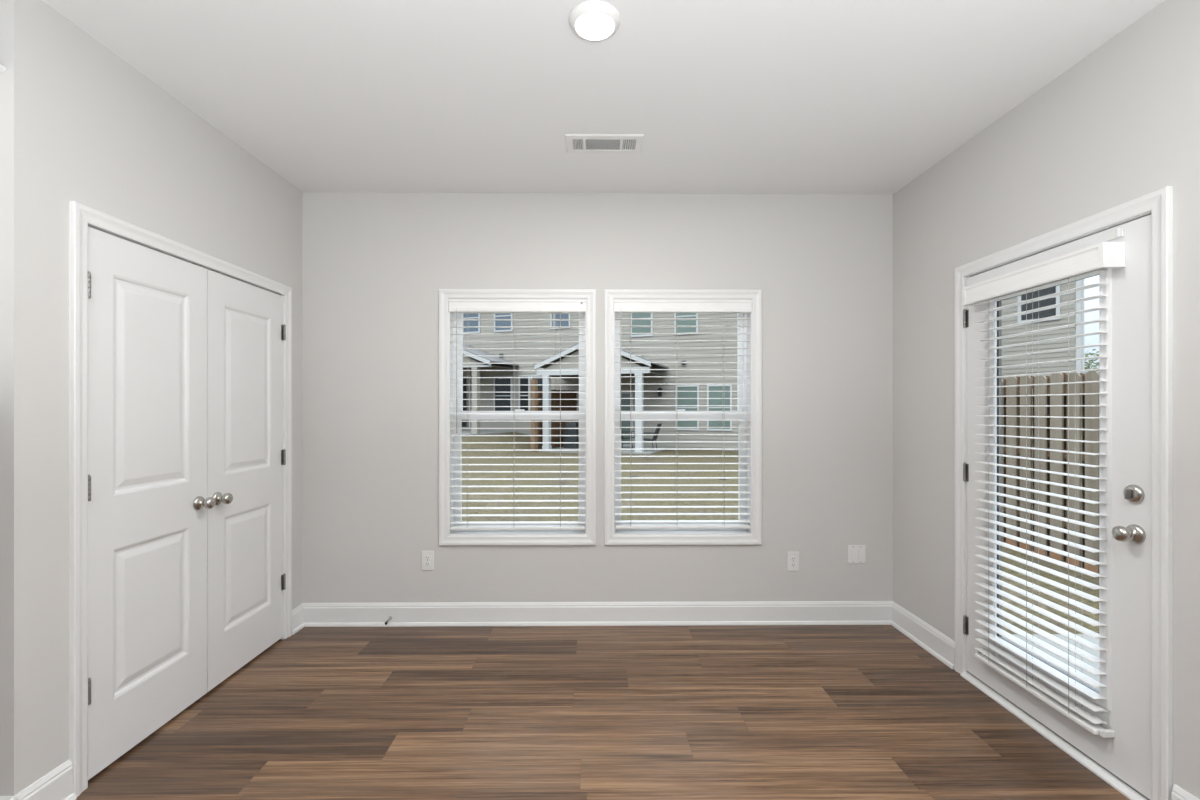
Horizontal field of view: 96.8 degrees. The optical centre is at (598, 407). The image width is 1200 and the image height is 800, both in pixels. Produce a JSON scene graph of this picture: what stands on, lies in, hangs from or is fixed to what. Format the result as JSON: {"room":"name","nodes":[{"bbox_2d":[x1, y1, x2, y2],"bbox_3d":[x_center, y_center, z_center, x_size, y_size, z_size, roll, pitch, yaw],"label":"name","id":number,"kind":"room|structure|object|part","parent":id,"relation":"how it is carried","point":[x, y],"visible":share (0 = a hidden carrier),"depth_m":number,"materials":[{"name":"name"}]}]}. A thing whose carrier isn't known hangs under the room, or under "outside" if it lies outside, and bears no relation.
{"room":"empty living room","nodes":[
{"label":"empty living room","id":0,"kind":"room"},
{"bbox_2d":[0,0,51,795],"bbox_3d":[-3.314,0.007,1.744,2.904,2.740,0.120,0,0,-1],"label":"wall","id":1,"kind":"structure","parent":0,"point":[25,25],"depth_m":1.73,"materials":[{"name":"paint"}]},
{"bbox_2d":[0,64,5,72],"bbox_3d":[-2.374,-0.552,1.500,0.983,1.059,0.381,0,0,-1],"label":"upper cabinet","id":2,"kind":"object","parent":1,"relation":"attached to","point":[2,68],"visible":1,"depth_m":1.69,"materials":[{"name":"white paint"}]},
{"bbox_2d":[0,796,17,799],"bbox_3d":[-3.231,1.306,1.671,2.768,0.141,0.026,0,0,-1],"label":"baseboard","id":3,"kind":"structure","parent":1,"relation":"attached to","point":[1,797],"depth_m":1.69,"materials":[{"name":"white paint"}]},
{"bbox_2d":[52,8,301,769],"bbox_3d":[-2.321,0.007,2.591,0.904,2.740,1.557,0,0,-1],"label":"wall","id":4,"kind":"structure","parent":0,"point":[124,148],"depth_m":2.13,"materials":[{"name":"paint"}]},
{"bbox_2d":[88,226,215,779],"bbox_3d":[-1.851,0.347,2.237,0.107,2.032,0.627,0,0,-1],"label":"door","id":5,"kind":"structure","parent":4,"relation":"in","point":[148,502],"depth_m":2.19,"materials":[{"name":"white paint"}]},
{"bbox_3d":[-1.836,0.446,2.492,0.072,0.065,0.065,0,0,-1],"label":"knob","id":6,"kind":"part","parent":5,"relation":"part of","materials":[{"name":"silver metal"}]},
{"bbox_2d":[9,603,303,799],"bbox_3d":[-1.856,1.306,2.528,0.026,0.141,1.691,0,0,-1],"label":"baseboard","id":7,"kind":"structure","parent":4,"relation":"attached to","point":[57,784],"depth_m":1.83,"materials":[{"name":"white paint"}]},
{"bbox_2d":[69,201,291,796],"bbox_3d":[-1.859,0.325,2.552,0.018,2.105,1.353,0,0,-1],"label":"trim","id":8,"kind":"structure","parent":4,"relation":"attached to","point":[80,215],"depth_m":1.92,"materials":[{"name":"white paint"}]},
{"bbox_2d":[207,269,285,691],"bbox_3d":[-1.857,0.347,2.868,0.107,2.032,0.627,0,0,-1],"label":"door","id":9,"kind":"structure","parent":4,"relation":"in","point":[246,331],"depth_m":2.82,"materials":[{"name":"white paint"}]},
{"bbox_3d":[-1.837,0.446,2.613,0.072,0.065,0.065,0,0,-1],"label":"knob","id":10,"kind":"part","parent":9,"relation":"part of","materials":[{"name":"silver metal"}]},
{"bbox_2d":[302,192,892,602],"bbox_3d":[-0.376,0.157,3.462,4.809,3.040,0.150,0,0,-1],"label":"wall","id":11,"kind":"structure","parent":0,"point":[375,266],"depth_m":3.39,"materials":[{"name":"paint"}]},
{"bbox_2d":[422,551,433,569],"bbox_3d":[-1.083,0.969,3.376,0.076,0.124,0.008,0,0,-1],"label":"power outlet","id":12,"kind":"object","parent":11,"relation":"attached to","point":[427,556],"visible":1,"depth_m":3.38,"materials":[{"name":"white plastic"}]},
{"bbox_2d":[439,289,595,545],"bbox_3d":[-0.515,0.061,3.451,0.992,1.620,0.168,0,0,-1],"label":"window","id":13,"kind":"structure","parent":11,"relation":"in","point":[447,537],"depth_m":3.38,"materials":[{"name":"white plastic"}]},
{"bbox_2d":[449,300,585,529],"bbox_3d":[-0.514,0.048,3.401,0.862,1.458,0.071,0,0,-1],"label":"blind","id":14,"kind":"object","parent":13,"relation":"attached to","point":[560,307],"visible":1,"depth_m":3.39,"materials":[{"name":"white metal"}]},
{"bbox_3d":[-0.514,0.768,3.410,0.856,0.018,0.052,0,0,-1],"label":"rail","id":15,"kind":"part","parent":14,"relation":"part of","materials":[{"name":"white plastic"}]},
{"bbox_3d":[-0.245,0.060,3.412,0.002,1.403,0.054,0,0,-1],"label":"ladder cord","id":16,"kind":"part","parent":14,"relation":"part of","materials":[{"name":"white fabric"}]},
{"bbox_3d":[-0.515,0.402,3.488,0.828,0.762,0.027,0,0,-1],"label":"sash","id":17,"kind":"part","parent":13,"relation":"part of","materials":[{"name":"white plastic"}]},
{"bbox_3d":[-0.515,-0.295,3.518,0.828,0.744,0.025,0,0,-1],"label":"sash","id":18,"kind":"part","parent":13,"relation":"part of","materials":[{"name":"white plastic"}]},
{"bbox_2d":[303,601,891,626],"bbox_3d":[0.001,1.306,3.377,3.755,0.141,0.026,0,0,-1],"label":"baseboard","id":19,"kind":"structure","parent":11,"relation":"attached to","point":[747,612],"depth_m":3.38,"materials":[{"name":"white paint"}]},
{"bbox_2d":[604,289,761,544],"bbox_3d":[0.535,0.061,3.461,0.999,1.620,0.168,0,0,-1],"label":"window","id":20,"kind":"structure","parent":11,"relation":"in","point":[752,535],"depth_m":3.39,"materials":[{"name":"white plastic"}]},
{"bbox_3d":[0.534,-0.295,3.527,0.835,0.744,0.025,0,0,-1],"label":"sash","id":21,"kind":"part","parent":20,"relation":"part of","materials":[{"name":"white plastic"}]},
{"bbox_3d":[0.534,0.402,3.497,0.835,0.762,0.027,0,0,-1],"label":"sash","id":22,"kind":"part","parent":20,"relation":"part of","materials":[{"name":"white plastic"}]},
{"bbox_2d":[615,300,751,528],"bbox_3d":[0.535,0.045,3.412,0.869,1.452,0.067,0,0,-1],"label":"blind","id":23,"kind":"object","parent":20,"relation":"attached to","point":[621,306],"visible":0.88,"depth_m":3.40,"materials":[{"name":"white plastic"}]},
{"bbox_3d":[0.205,0.058,3.416,0.002,1.397,0.054,0,0,-1],"label":"ladder cord","id":24,"kind":"part","parent":23,"relation":"part of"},
{"bbox_3d":[0.535,0.762,3.419,0.863,0.018,0.052,0,0,-1],"label":"rail","id":25,"kind":"part","parent":23,"relation":"part of","materials":[{"name":"white plastic"}]},
{"bbox_2d":[787,552,798,570],"bbox_3d":[1.240,0.981,3.397,0.076,0.124,0.008,0,0,-1],"label":"power outlet","id":26,"kind":"object","parent":11,"relation":"attached to","point":[792,557],"visible":1,"depth_m":3.40,"materials":[{"name":"white plastic"}]},
{"bbox_2d":[848,545,865,562],"bbox_3d":[1.647,0.935,3.401,0.116,0.116,0.008,0,0,-1],"label":"wall plate","id":27,"kind":"object","parent":11,"relation":"attached to","point":[856,553],"visible":1,"depth_m":3.40,"materials":[{"name":"white plastic"}]},
{"bbox_2d":[76,625,1129,799],"bbox_3d":[-1.406,1.427,-0.556,6.679,0.100,7.907,0,0,-1],"label":"floor","id":28,"kind":"structure","parent":0,"point":[688,712],"depth_m":2.32,"materials":[{"name":"brown wood"}]},
{"bbox_2d":[43,0,1163,193],"bbox_3d":[-1.342,-1.413,-0.442,6.809,0.100,7.940,0,0,-1],"label":"ceiling","id":29,"kind":"structure","parent":0,"point":[361,96],"depth_m":2.20,"materials":[{"name":"paint"}]},
{"bbox_2d":[569,0,620,40],"bbox_3d":[-0.014,-1.348,1.874,0.184,0.030,0.184,0,0,-1],"label":"recessed light","id":30,"kind":"object","parent":29,"relation":"in","point":[594,20],"visible":1,"depth_m":1.84,"materials":[{"name":"white plastic"}]},
{"bbox_2d":[565,134,643,152],"bbox_3d":[0.028,-1.359,2.749,0.395,0.009,0.188,0,0,-1],"label":"ceiling vent","id":31,"kind":"object","parent":29,"relation":"in","point":[575,143],"visible":1,"depth_m":2.74,"materials":[{"name":"white plastic"}]},
{"bbox_2d":[962,242,1124,737],"bbox_3d":[1.850,0.308,2.282,0.082,1.807,0.732,0,0,-1],"label":"blind","id":32,"kind":"object","parent":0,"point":[1103,254],"visible":1,"depth_m":2.20,"materials":[{"name":"white plastic"}]},
{"bbox_3d":[1.855,0.321,2.279,0.054,1.751,0.002,0,0,-1],"label":"ladder cord","id":33,"kind":"part","parent":32,"relation":"part of","materials":[{"name":"white fabric"}]},
{"bbox_3d":[1.855,1.202,2.282,0.052,0.018,0.620,0,0,-1],"label":"rail","id":34,"kind":"part","parent":32,"relation":"part of","materials":[{"name":"white plastic"}]},
{"bbox_3d":[1.857,0.321,2.077,0.054,1.751,0.002,0,0,-1],"label":"ladder cord","id":35,"kind":"part","parent":32,"relation":"part of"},
{"bbox_2d":[893,0,1199,799],"bbox_3d":[1.988,0.157,-0.487,0.150,3.040,7.790,0,0,-1],"label":"wall","id":36,"kind":"structure","parent":0,"point":[1120,125],"depth_m":2.19,"materials":[{"name":"paint"}]},
{"bbox_2d":[891,601,1198,799],"bbox_3d":[1.900,1.306,-0.413,0.026,0.141,7.640,0,0,-1],"label":"baseboard","id":37,"kind":"structure","parent":36,"relation":"attached to","point":[942,647],"depth_m":3.01,"materials":[{"name":"white paint"}]},
{"bbox_2d":[960,672,1146,799],"bbox_3d":[1.971,1.381,2.276,0.216,0.052,0.927,0,0,-1],"label":"trim","id":38,"kind":"structure","parent":36,"relation":"attached to","point":[1127,791],"depth_m":2.17,"materials":[{"name":"white paint"}]},
{"bbox_2d":[963,215,1150,799],"bbox_3d":[1.884,0.345,2.285,0.131,2.016,0.931,0,0,-1],"label":"door","id":39,"kind":"structure","parent":36,"relation":"in","point":[1127,522],"depth_m":1.97,"materials":[{"name":"white paint"}]},
{"bbox_3d":[1.884,0.289,2.266,0.014,1.668,0.598,0,0,-1],"label":"lite frame","id":40,"kind":"part","parent":39,"relation":"part of","materials":[{"name":"white paint"}]},
{"bbox_2d":[1107,227,1123,240],"bbox_3d":[1.884,-0.634,1.952,0.020,0.033,0.060,0,0,-1],"label":"bracket","id":41,"kind":"object","parent":39,"relation":"attached to","point":[1119,232],"visible":1,"depth_m":1.95,"materials":[{"name":"white plastic"}]},
{"bbox_3d":[1.858,0.445,1.879,0.072,0.066,0.066,0,0,-1],"label":"knob","id":42,"kind":"part","parent":39,"relation":"part of","materials":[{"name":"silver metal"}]},
{"bbox_2d":[955,186,1172,799],"bbox_3d":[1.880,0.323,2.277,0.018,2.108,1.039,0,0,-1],"label":"trim","id":43,"kind":"structure","parent":36,"relation":"attached to","point":[1159,202],"depth_m":1.80,"materials":[{"name":"white paint"}]},
{"label":"outside","id":44,"kind":"structure","parent":0,"visible":0},
{"bbox_2d":[462,432,1098,633],"bbox_3d":[19.643,1.348,40.176,120.000,0.598,140.000,0,0,-1],"label":"lawn","id":45,"kind":"structure","parent":44,"point":[482,446],"depth_m":10.54,"materials":[{"name":"green plant"}]},
{"bbox_2d":[462,313,738,451],"bbox_3d":[-3.347,-3.023,26.675,28.300,10.000,12.180,0,0,19],"label":"townhouse","id":46,"kind":"structure","parent":45,"relation":"on","point":[490,388],"depth_m":21.12,"materials":[{"name":"grey"}]},
{"bbox_3d":[-6.409,-0.233,24.163,1.220,2.220,0.007,0,0,19],"label":"pane","id":47,"kind":"part","parent":46,"relation":"part of","materials":[{"name":"clear glass"}]},
{"bbox_3d":[-6.406,-0.233,24.172,1.380,2.380,0.065,0,0,19],"label":"house door","id":48,"kind":"part","parent":46,"relation":"part of","materials":[{"name":"white"}]},
{"bbox_3d":[-5.729,-4.028,23.925,0.780,1.250,0.007,0,0,19],"label":"pane","id":49,"kind":"part","parent":46,"relation":"part of","materials":[{"name":"blue glass"}]},
{"bbox_3d":[-4.210,-0.523,23.393,0.780,1.620,0.007,0,0,19],"label":"pane","id":50,"kind":"part","parent":46,"relation":"part of","materials":[{"name":"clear glass"}]},
{"bbox_3d":[-4.191,-4.028,23.387,0.780,1.250,0.007,0,0,19],"label":"pane","id":51,"kind":"part","parent":46,"relation":"part of","materials":[{"name":"blue glass"}]},
{"bbox_3d":[-3.219,-0.523,23.047,0.400,1.620,0.007,0,0,19],"label":"pane","id":52,"kind":"part","parent":46,"relation":"part of","materials":[{"name":"clear glass"}]},
{"bbox_3d":[-2.511,-0.003,22.799,0.720,2.640,0.007,0,0,19],"label":"pane","id":53,"kind":"part","parent":46,"relation":"part of","materials":[{"name":"clear glass"}]},
{"bbox_3d":[-1.623,-4.028,22.488,0.780,1.250,0.007,0,0,19],"label":"pane","id":54,"kind":"part","parent":46,"relation":"part of","materials":[{"name":"blue glass"}]},
{"bbox_3d":[0.821,0.457,21.633,1.040,2.040,0.007,0,0,19],"label":"pane","id":55,"kind":"part","parent":46,"relation":"part of","materials":[{"name":"green glass"}]},
{"bbox_3d":[0.824,0.457,21.642,1.200,2.200,0.065,0,0,19],"label":"house door","id":56,"kind":"part","parent":46,"relation":"part of","materials":[{"name":"white"}]},
{"bbox_3d":[1.708,-3.558,21.322,0.780,1.290,0.007,0,0,19],"label":"pane","id":57,"kind":"part","parent":46,"relation":"part of","materials":[{"name":"green glass"}]},
{"bbox_2d":[657,387,662,395],"bbox_3d":[2.417,-0.618,20.954,0.200,0.350,0.240,0,0,19],"label":"wall lantern","id":58,"kind":"object","parent":46,"relation":"attached to","point":[659,388],"visible":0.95,"depth_m":20.88,"materials":[{"name":"black metal"}]},
{"bbox_3d":[3.398,-3.558,20.731,0.780,1.290,0.007,0,0,19],"label":"pane","id":59,"kind":"part","parent":46,"relation":"part of","materials":[{"name":"green glass"}]},
{"bbox_3d":[3.436,-0.003,20.718,0.780,1.620,0.007,0,0,19],"label":"pane","id":60,"kind":"part","parent":46,"relation":"part of","materials":[{"name":"green glass"}]},
{"bbox_3d":[4.596,-0.003,20.311,0.800,1.620,0.007,0,0,19],"label":"pane","id":61,"kind":"part","parent":46,"relation":"part of","materials":[{"name":"green glass"}]},
{"bbox_2d":[538,446,667,453],"bbox_3d":[0.145,1.692,20.383,4.450,0.270,2.850,0,0,19],"label":"porch slab","id":62,"kind":"object","parent":45,"relation":"on","point":[624,447],"visible":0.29,"depth_m":19.46,"materials":[{"name":"concrete"}]},
{"bbox_2d":[531,379,576,451],"bbox_3d":[-1.679,0.317,20.768,0.190,2.720,2.764,0,0,33],"label":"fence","id":63,"kind":"object","parent":62,"relation":"on","point":[534,382],"visible":0.44,"depth_m":20.59,"materials":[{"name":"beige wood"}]},
{"bbox_3d":[-2.386,0.317,19.692,0.190,2.720,0.190,0,0,33],"label":"post","id":64,"kind":"part","parent":63,"relation":"part of","materials":[{"name":"beige wood"}]},
{"bbox_3d":[-1.611,1.182,20.817,0.038,0.090,2.600,0,0,33],"label":"rail","id":65,"kind":"part","parent":63,"relation":"part of","materials":[{"name":"wood"}]},
{"bbox_3d":[-1.611,-0.218,20.817,0.038,0.090,2.600,0,0,33],"label":"rail","id":66,"kind":"part","parent":63,"relation":"part of","materials":[{"name":"wood"}]},
{"bbox_3d":[-1.627,0.477,20.848,0.024,2.360,2.574,0,0,33],"label":"board panel","id":67,"kind":"part","parent":63,"relation":"part of","materials":[{"name":"wood"}]},
{"bbox_2d":[563,422,578,447],"bbox_3d":[-0.925,1.047,20.625,0.730,1.020,0.528,0,0,19],"label":"grill","id":68,"kind":"object","parent":62,"relation":"on","point":[567,424],"visible":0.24,"depth_m":20.43,"materials":[{"name":"black metal"}]},
{"bbox_2d":[621,431,634,448],"bbox_3d":[1.006,1.056,20.373,0.768,1.007,0.600,0,0,19],"label":"patio chair","id":69,"kind":"object","parent":62,"relation":"on","point":[622,437],"visible":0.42,"depth_m":20.51,"materials":[{"name":"black metal"}]},
{"bbox_2d":[643,423,661,450],"bbox_3d":[1.852,1.056,19.283,0.768,1.007,0.600,0,0,19],"label":"patio chair","id":70,"kind":"object","parent":62,"relation":"on","point":[657,430],"visible":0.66,"depth_m":19.16,"materials":[{"name":"black metal"}]},
{"bbox_3d":[2.100,0.877,19.196,0.225,0.600,0.500,0,0,19],"label":"backrest","id":71,"kind":"part","parent":70,"relation":"part of","materials":[{"name":"black fabric"}]},
{"bbox_2d":[1002,279,1084,378],"bbox_3d":[16.372,-2.623,20.224,6.800,9.200,5.600,0,0,-30],"label":"house","id":72,"kind":"structure","parent":45,"relation":"on","point":[1076,330],"depth_m":17.33,"materials":[{"name":"beige"}]},
{"bbox_3d":[14.451,-3.573,17.518,0.007,1.300,0.940,0,0,-30],"label":"pane","id":73,"kind":"part","parent":72,"relation":"part of","materials":[{"name":"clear glass"}]},
{"bbox_2d":[1002,634,1098,690],"bbox_3d":[3.240,1.612,1.881,2.386,0.230,3.305,0,0,-1],"label":"patio slab","id":74,"kind":"object","parent":45,"relation":"on","point":[1084,636],"visible":0.07,"depth_m":3.29,"materials":[{"name":"concrete"}]},
{"bbox_2d":[1002,371,1098,577],"bbox_3d":[4.823,0.656,6.193,0.115,2.042,5.100,0,0,-1],"label":"privacy fence","id":75,"kind":"object","parent":45,"relation":"on","point":[1061,411],"visible":0.18,"depth_m":5.59,"materials":[{"name":"wood"}]},
{"bbox_3d":[4.825,0.667,6.188,0.068,2.020,0.090,0,0,-1],"label":"post","id":76,"kind":"part","parent":75,"relation":"part of","materials":[{"name":"brown wood"}]},
{"bbox_3d":[4.825,-0.168,6.193,0.072,0.090,5.100,0,0,-1],"label":"rail","id":77,"kind":"part","parent":75,"relation":"part of","materials":[{"name":"beige wood"}]},
{"bbox_3d":[4.825,0.482,6.193,0.072,0.090,5.100,0,0,-1],"label":"rail","id":78,"kind":"part","parent":75,"relation":"part of","materials":[{"name":"beige wood"}]},
{"bbox_3d":[4.825,1.182,6.193,0.072,0.090,5.100,0,0,-1],"label":"rail","id":79,"kind":"part","parent":75,"relation":"part of","materials":[{"name":"brown wood"}]},
{"bbox_2d":[1085,349,1098,372],"bbox_3d":[36.038,-1.392,39.388,5.805,6.048,6.003,0,0,-1],"label":"tree","id":80,"kind":"object","parent":45,"relation":"on","point":[1087,364],"visible":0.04,"depth_m":38.83,"materials":[{"name":"green plant"}]},
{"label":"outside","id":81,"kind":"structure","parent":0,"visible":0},
{"bbox_2d":[462,431,514,436],"bbox_3d":[-6.420,1.307,22.284,4.600,0.540,3.600,0,0,19],"label":"walkway","id":82,"kind":"structure","parent":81,"point":[463,432],"depth_m":22.24,"materials":[{"name":"concrete"}]}
]}

